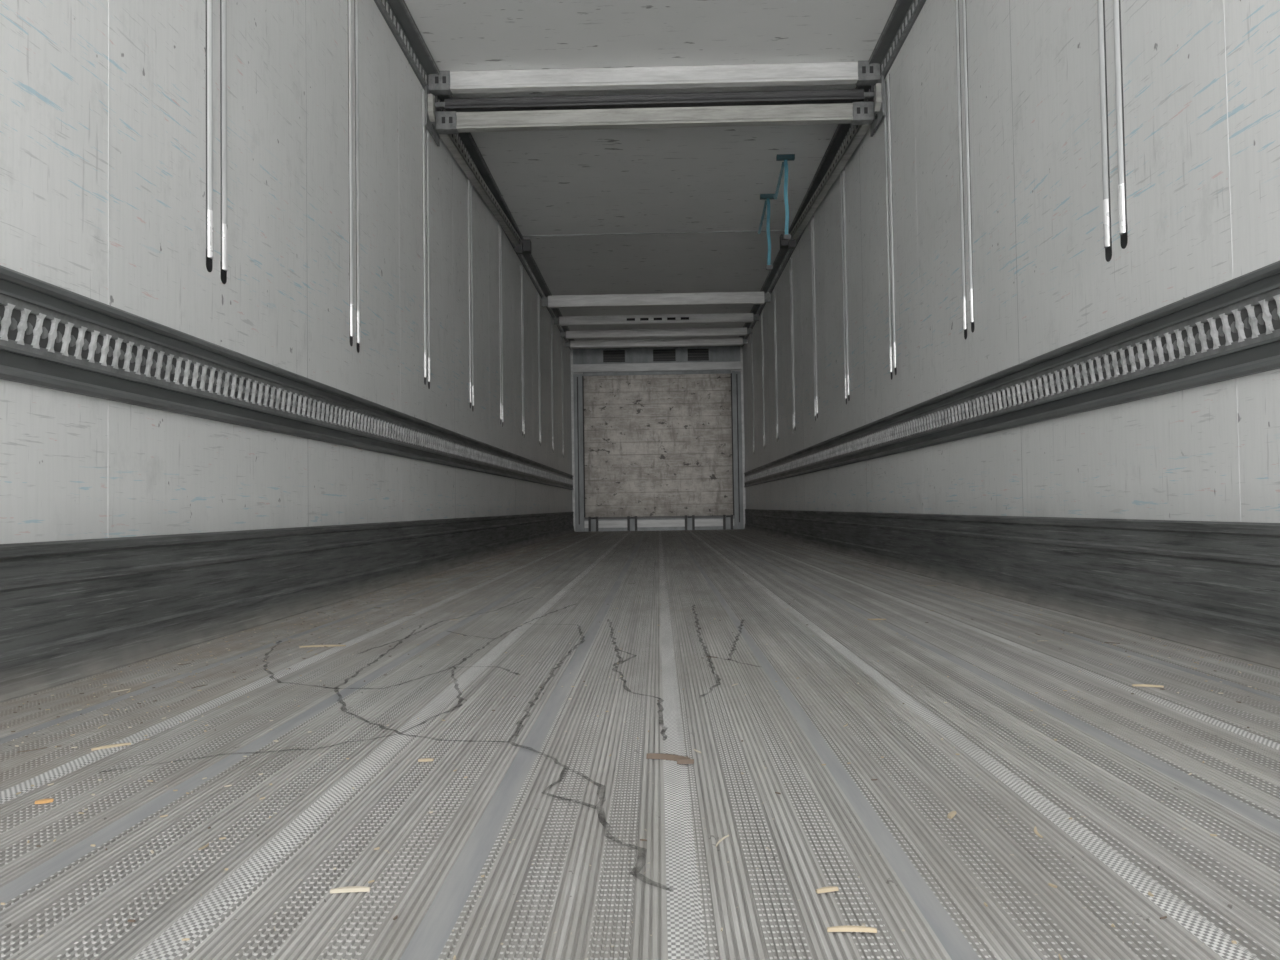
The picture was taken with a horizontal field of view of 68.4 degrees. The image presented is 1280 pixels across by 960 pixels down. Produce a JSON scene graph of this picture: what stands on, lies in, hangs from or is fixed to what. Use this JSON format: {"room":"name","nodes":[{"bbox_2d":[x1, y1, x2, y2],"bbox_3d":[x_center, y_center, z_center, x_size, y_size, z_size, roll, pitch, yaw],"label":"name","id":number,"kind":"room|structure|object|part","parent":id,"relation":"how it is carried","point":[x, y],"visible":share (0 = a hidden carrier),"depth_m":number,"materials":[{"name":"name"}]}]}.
{"room":"truck trailer interior","nodes":[
{"label":"truck trailer interior","id":0,"kind":"room"},
{"bbox_2d":[0,0,572,543],"bbox_3d":[-1.145,-0.817,6.279,0.061,2.800,14.460,-1,-2,1],"label":"wall","id":1,"kind":"structure","parent":0,"point":[103,102],"depth_m":2.87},
{"bbox_2d":[205,0,227,283],"bbox_3d":[-1.189,-1.348,2.648,0.016,1.585,0.122,-1,-2,1],"label":"track","id":2,"kind":"object","parent":1,"relation":"attached to","point":[208,3],"visible":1,"depth_m":2.66,"materials":[{"name":"metal"}]},
{"bbox_2d":[0,265,573,489],"bbox_3d":[-1.096,-0.165,6.225,0.020,0.208,14.390,-1,-2,1],"label":"rail","id":3,"kind":"object","parent":1,"relation":"attached to","point":[54,337],"visible":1,"depth_m":2.44,"materials":[{"name":"metal"}]},
{"bbox_2d":[0,512,574,702],"bbox_3d":[-1.081,0.388,6.211,0.034,0.285,14.395,-1,-2,1],"label":"baseboard","id":4,"kind":"structure","parent":1,"relation":"attached to","point":[71,610],"depth_m":2.41,"materials":[{"name":"grey metal"}]},
{"bbox_2d":[348,0,360,352],"bbox_3d":[-1.166,-1.315,3.842,0.016,1.585,0.122,-1,-2,1],"label":"track","id":5,"kind":"object","parent":1,"relation":"attached to","point":[350,150],"visible":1,"depth_m":3.85,"materials":[{"name":"metal"}]},
{"bbox_2d":[422,90,430,388],"bbox_3d":[-1.142,-1.280,5.037,0.016,1.585,0.122,-1,-2,1],"label":"track","id":6,"kind":"object","parent":1,"relation":"attached to","point":[423,107],"visible":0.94,"depth_m":5.01,"materials":[{"name":"metal"}]},
{"bbox_2d":[425,87,439,145],"bbox_3d":[-1.124,-1.990,5.157,0.038,0.220,0.290,-1,-2,1],"label":"bracket","id":7,"kind":"object","parent":6,"relation":"attached to","point":[430,109],"visible":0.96,"depth_m":5.05,"materials":[{"name":"metal"}]},
{"bbox_2d":[435,102,873,133],"bbox_3d":[0.076,-2.001,5.207,2.440,0.100,0.074,-1,-2,1],"label":"cross beam","id":8,"kind":"structure","parent":6,"relation":"attached to","point":[855,113],"depth_m":5.19,"materials":[{"name":"metal"}]},
{"bbox_2d":[435,89,873,111],"bbox_3d":[0.075,-2.090,5.191,2.436,0.055,0.060,-1,-2,1],"label":"cross beam","id":9,"kind":"structure","parent":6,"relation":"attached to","point":[831,96],"depth_m":5.17,"materials":[{"name":"metal"}]},
{"bbox_2d":[467,177,473,410],"bbox_3d":[-1.119,-1.247,6.231,0.016,1.585,0.122,-1,-2,1],"label":"track","id":10,"kind":"object","parent":1,"relation":"attached to","point":[469,186],"visible":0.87,"depth_m":6.20,"materials":[{"name":"metal"}]},
{"bbox_2d":[439,134,531,253],"bbox_3d":[-1.040,-2.011,6.751,0.130,0.230,2.940,-1,-2,1],"label":"rail","id":11,"kind":"object","parent":1,"relation":"attached to","point":[523,246],"visible":0.97,"depth_m":6.45,"materials":[{"name":"metal"}]},
{"bbox_2d":[498,224,503,426],"bbox_3d":[-1.096,-1.213,7.425,0.016,1.585,0.122,-1,-2,1],"label":"track","id":12,"kind":"object","parent":1,"relation":"attached to","point":[499,228],"visible":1,"depth_m":7.40,"materials":[{"name":"metal"}]},
{"bbox_2d":[520,264,524,434],"bbox_3d":[-1.072,-1.179,8.620,0.016,1.585,0.122,-1,-2,1],"label":"track","id":13,"kind":"object","parent":1,"relation":"attached to","point":[521,266],"visible":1,"depth_m":8.59,"materials":[{"name":"metal"}]},
{"bbox_2d":[537,293,540,445],"bbox_3d":[-1.049,-1.145,9.814,0.016,1.585,0.122,-1,-2,1],"label":"track","id":14,"kind":"object","parent":1,"relation":"attached to","point":[538,295],"visible":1,"depth_m":9.78,"materials":[{"name":"metal"}]},
{"bbox_2d":[550,316,553,450],"bbox_3d":[-1.026,-1.111,11.008,0.016,1.585,0.122,-1,-2,1],"label":"track","id":15,"kind":"object","parent":1,"relation":"attached to","point":[550,316],"visible":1,"depth_m":10.98,"materials":[{"name":"metal"}]},
{"bbox_2d":[561,338,563,457],"bbox_3d":[-1.002,-1.077,12.202,0.016,1.585,0.122,-1,-2,1],"label":"track","id":16,"kind":"object","parent":1,"relation":"attached to","point":[561,338],"visible":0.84,"depth_m":12.17,"materials":[{"name":"metal"}]},
{"bbox_2d":[542,292,770,307],"bbox_3d":[0.170,-1.919,10.042,2.436,0.120,0.070,-1,-2,1],"label":"cross beam","id":17,"kind":"structure","parent":1,"relation":"attached to","point":[718,298],"depth_m":10.01,"materials":[{"name":"metal"}]},
{"bbox_2d":[554,313,758,325],"bbox_3d":[0.192,-1.907,11.191,2.436,0.100,0.072,-1,-2,1],"label":"cross beam","id":18,"kind":"structure","parent":1,"relation":"attached to","point":[725,317],"depth_m":11.16,"materials":[{"name":"metal"}]},
{"bbox_2d":[561,327,751,338],"bbox_3d":[0.208,-1.869,11.991,2.436,0.090,0.070,-1,-2,1],"label":"cross beam","id":19,"kind":"structure","parent":1,"relation":"attached to","point":[694,331],"depth_m":11.96,"materials":[{"name":"metal"}]},
{"bbox_2d":[565,338,747,347],"bbox_3d":[0.220,-1.832,12.590,2.436,0.090,0.070,-1,-2,1],"label":"cross beam","id":20,"kind":"structure","parent":1,"relation":"attached to","point":[693,341],"depth_m":12.56,"materials":[{"name":"metal"}]},
{"bbox_2d":[0,529,1279,959],"bbox_3d":[0.135,0.552,6.215,2.580,0.082,14.460,-1,-2,1],"label":"floor","id":21,"kind":"structure","parent":0,"point":[1119,763],"depth_m":1.15,"materials":[{"name":"metal"}]},
{"bbox_2d":[99,597,758,890],"bbox_3d":[-0.328,0.402,2.189,1.241,0.001,2.728,-1,-2,1],"label":"cracks","id":22,"kind":"object","parent":21,"relation":"on","point":[602,819],"visible":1,"depth_m":1.59,"materials":[{"name":"grey"}]},
{"bbox_2d":[1,545,1255,959],"bbox_3d":[0.105,0.463,4.587,2.370,0.003,8.001,-1,-2,1],"label":"debris","id":23,"kind":"object","parent":21,"relation":"on","point":[846,928],"visible":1,"depth_m":1.25,"materials":[{"name":"brown plant"}]},
{"bbox_2d":[573,346,743,531],"bbox_3d":[0.254,-0.585,13.354,2.380,2.600,0.129,-1,-2,1],"label":"bulkhead","id":24,"kind":"object","parent":21,"relation":"on","point":[658,430],"visible":0.98,"depth_m":13.35,"materials":[{"name":"wood"}]},
{"bbox_3d":[0.258,-0.489,13.372,2.095,2.010,0.050,-1,-2,1],"label":"worn panel","id":25,"kind":"part","parent":24,"relation":"part of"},
{"bbox_2d":[646,753,693,763],"bbox_3d":[0.041,0.366,1.240,0.067,0.007,0.022,-2,-2,37],"label":"bark splinter","id":26,"kind":"object","parent":21,"relation":"on","point":[680,759],"visible":1,"depth_m":1.24,"materials":[{"name":"brown wood"}]},
{"bbox_2d":[404,0,896,340],"bbox_3d":[0.094,-2.203,6.295,2.460,0.065,14.460,-1,-2,1],"label":"ceiling","id":27,"kind":"structure","parent":0,"point":[680,209],"depth_m":6.20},
{"bbox_2d":[374,0,574,349],"bbox_3d":[-1.093,-2.108,6.280,0.085,0.100,14.390,-1,-2,1],"label":"rail","id":28,"kind":"object","parent":27,"relation":"attached to","point":[396,13],"visible":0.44,"depth_m":5.02,"materials":[{"name":"metal"}]},
{"bbox_2d":[427,60,880,95],"bbox_3d":[0.071,-2.160,5.062,2.440,0.105,0.074,-1,-2,1],"label":"cross beam","id":29,"kind":"structure","parent":27,"relation":"attached to","point":[860,73],"depth_m":5.04,"materials":[{"name":"metal"}]},
{"bbox_2d":[758,194,774,269],"bbox_3d":[0.964,-1.880,7.139,0.142,0.570,0.040,-1,-2,1],"label":"strap","id":30,"kind":"object","parent":27,"relation":"hanging from","point":[766,197],"visible":0.98,"depth_m":7.14,"materials":[{"name":"fabric"}]},
{"bbox_2d":[774,154,794,239],"bbox_3d":[0.974,-1.903,6.339,0.142,0.570,0.040,-1,-2,1],"label":"strap","id":31,"kind":"object","parent":27,"relation":"hanging from","point":[780,157],"visible":1,"depth_m":6.34,"materials":[{"name":"fabric"}]},
{"bbox_2d":[738,0,925,346],"bbox_3d":[1.282,-2.145,6.235,0.085,0.100,14.390,-1,-2,1],"label":"rail","id":32,"kind":"object","parent":27,"relation":"attached to","point":[904,14],"visible":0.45,"depth_m":5.32,"materials":[{"name":"metal"}]},
{"bbox_2d":[571,345,745,530],"bbox_3d":[0.255,-0.632,13.451,2.580,2.800,0.060,-1,-2,1],"label":"wall","id":33,"kind":"structure","parent":0,"point":[741,348],"depth_m":13.43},
{"bbox_2d":[743,0,1279,522],"bbox_3d":[1.374,-0.856,6.231,0.061,2.800,14.460,-1,-2,1],"label":"wall","id":34,"kind":"structure","parent":0,"point":[1201,78],"depth_m":3.00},
{"bbox_2d":[751,334,754,453],"bbox_3d":[1.448,-1.117,12.101,0.016,1.585,0.122,-1,-2,1],"label":"track","id":35,"kind":"object","parent":34,"relation":"attached to","point":[751,334],"visible":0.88,"depth_m":12.06,"materials":[{"name":"metal"}]},
{"bbox_2d":[761,312,764,445],"bbox_3d":[1.425,-1.151,10.906,0.016,1.585,0.122,-1,-2,1],"label":"track","id":36,"kind":"object","parent":34,"relation":"attached to","point":[762,312],"visible":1,"depth_m":10.87,"materials":[{"name":"metal"}]},
{"bbox_2d":[773,287,777,437],"bbox_3d":[1.402,-1.184,9.712,0.016,1.585,0.122,-1,-2,1],"label":"track","id":37,"kind":"object","parent":34,"relation":"attached to","point":[774,290],"visible":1,"depth_m":9.68,"materials":[{"name":"metal"}]},
{"bbox_2d":[789,257,794,432],"bbox_3d":[1.378,-1.218,8.518,0.016,1.585,0.122,-1,-2,1],"label":"track","id":38,"kind":"object","parent":34,"relation":"attached to","point":[790,260],"visible":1,"depth_m":8.53,"materials":[{"name":"metal"}]},
{"bbox_2d":[810,216,817,420],"bbox_3d":[1.355,-1.252,7.324,0.016,1.585,0.122,-1,-2,1],"label":"track","id":39,"kind":"object","parent":34,"relation":"attached to","point":[812,219],"visible":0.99,"depth_m":7.30,"materials":[{"name":"metal"}]},
{"bbox_2d":[780,125,870,248],"bbox_3d":[1.250,-2.046,6.708,0.130,0.230,2.940,-1,-2,1],"label":"rail","id":40,"kind":"object","parent":34,"relation":"attached to","point":[858,132],"visible":0.94,"depth_m":6.36,"materials":[{"name":"metal"}]},
{"bbox_2d":[840,167,849,403],"bbox_3d":[1.332,-1.286,6.129,0.016,1.585,0.122,-1,-2,1],"label":"track","id":41,"kind":"object","parent":34,"relation":"attached to","point":[842,194],"visible":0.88,"depth_m":6.10,"materials":[{"name":"metal"}]},
{"bbox_2d":[884,74,896,379],"bbox_3d":[1.308,-1.320,4.935,0.016,1.585,0.122,-1,-2,1],"label":"track","id":42,"kind":"object","parent":34,"relation":"attached to","point":[888,75],"visible":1,"depth_m":4.91,"materials":[{"name":"metal"}]},
{"bbox_2d":[870,76,884,136],"bbox_3d":[1.273,-2.027,5.111,0.038,0.220,0.290,-1,-2,1],"label":"bracket","id":43,"kind":"object","parent":42,"relation":"attached to","point":[879,90],"visible":0.96,"depth_m":5.00,"materials":[{"name":"metal"}]},
{"bbox_2d":[955,0,974,339],"bbox_3d":[1.285,-1.354,3.741,0.016,1.585,0.122,-1,-2,1],"label":"track","id":44,"kind":"object","parent":34,"relation":"attached to","point":[964,14],"visible":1,"depth_m":3.71,"materials":[{"name":"metal"}]},
{"bbox_2d":[744,509,1279,669],"bbox_3d":[1.345,0.350,6.165,0.034,0.285,14.395,-1,-2,1],"label":"baseboard","id":45,"kind":"structure","parent":34,"relation":"attached to","point":[1212,586],"depth_m":2.61,"materials":[{"name":"grey metal"}]},
{"bbox_2d":[744,261,1279,486],"bbox_3d":[1.343,-0.203,6.178,0.020,0.208,14.390,-1,-2,1],"label":"rail","id":46,"kind":"object","parent":34,"relation":"attached to","point":[1228,330],"visible":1,"depth_m":2.60,"materials":[{"name":"metal"}]},
{"bbox_2d":[1097,0,1127,261],"bbox_3d":[1.262,-1.388,2.546,0.016,1.585,0.122,-1,-2,1],"label":"track","id":47,"kind":"object","parent":34,"relation":"attached to","point":[1122,205],"visible":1,"depth_m":2.50,"materials":[{"name":"metal"}]}
]}

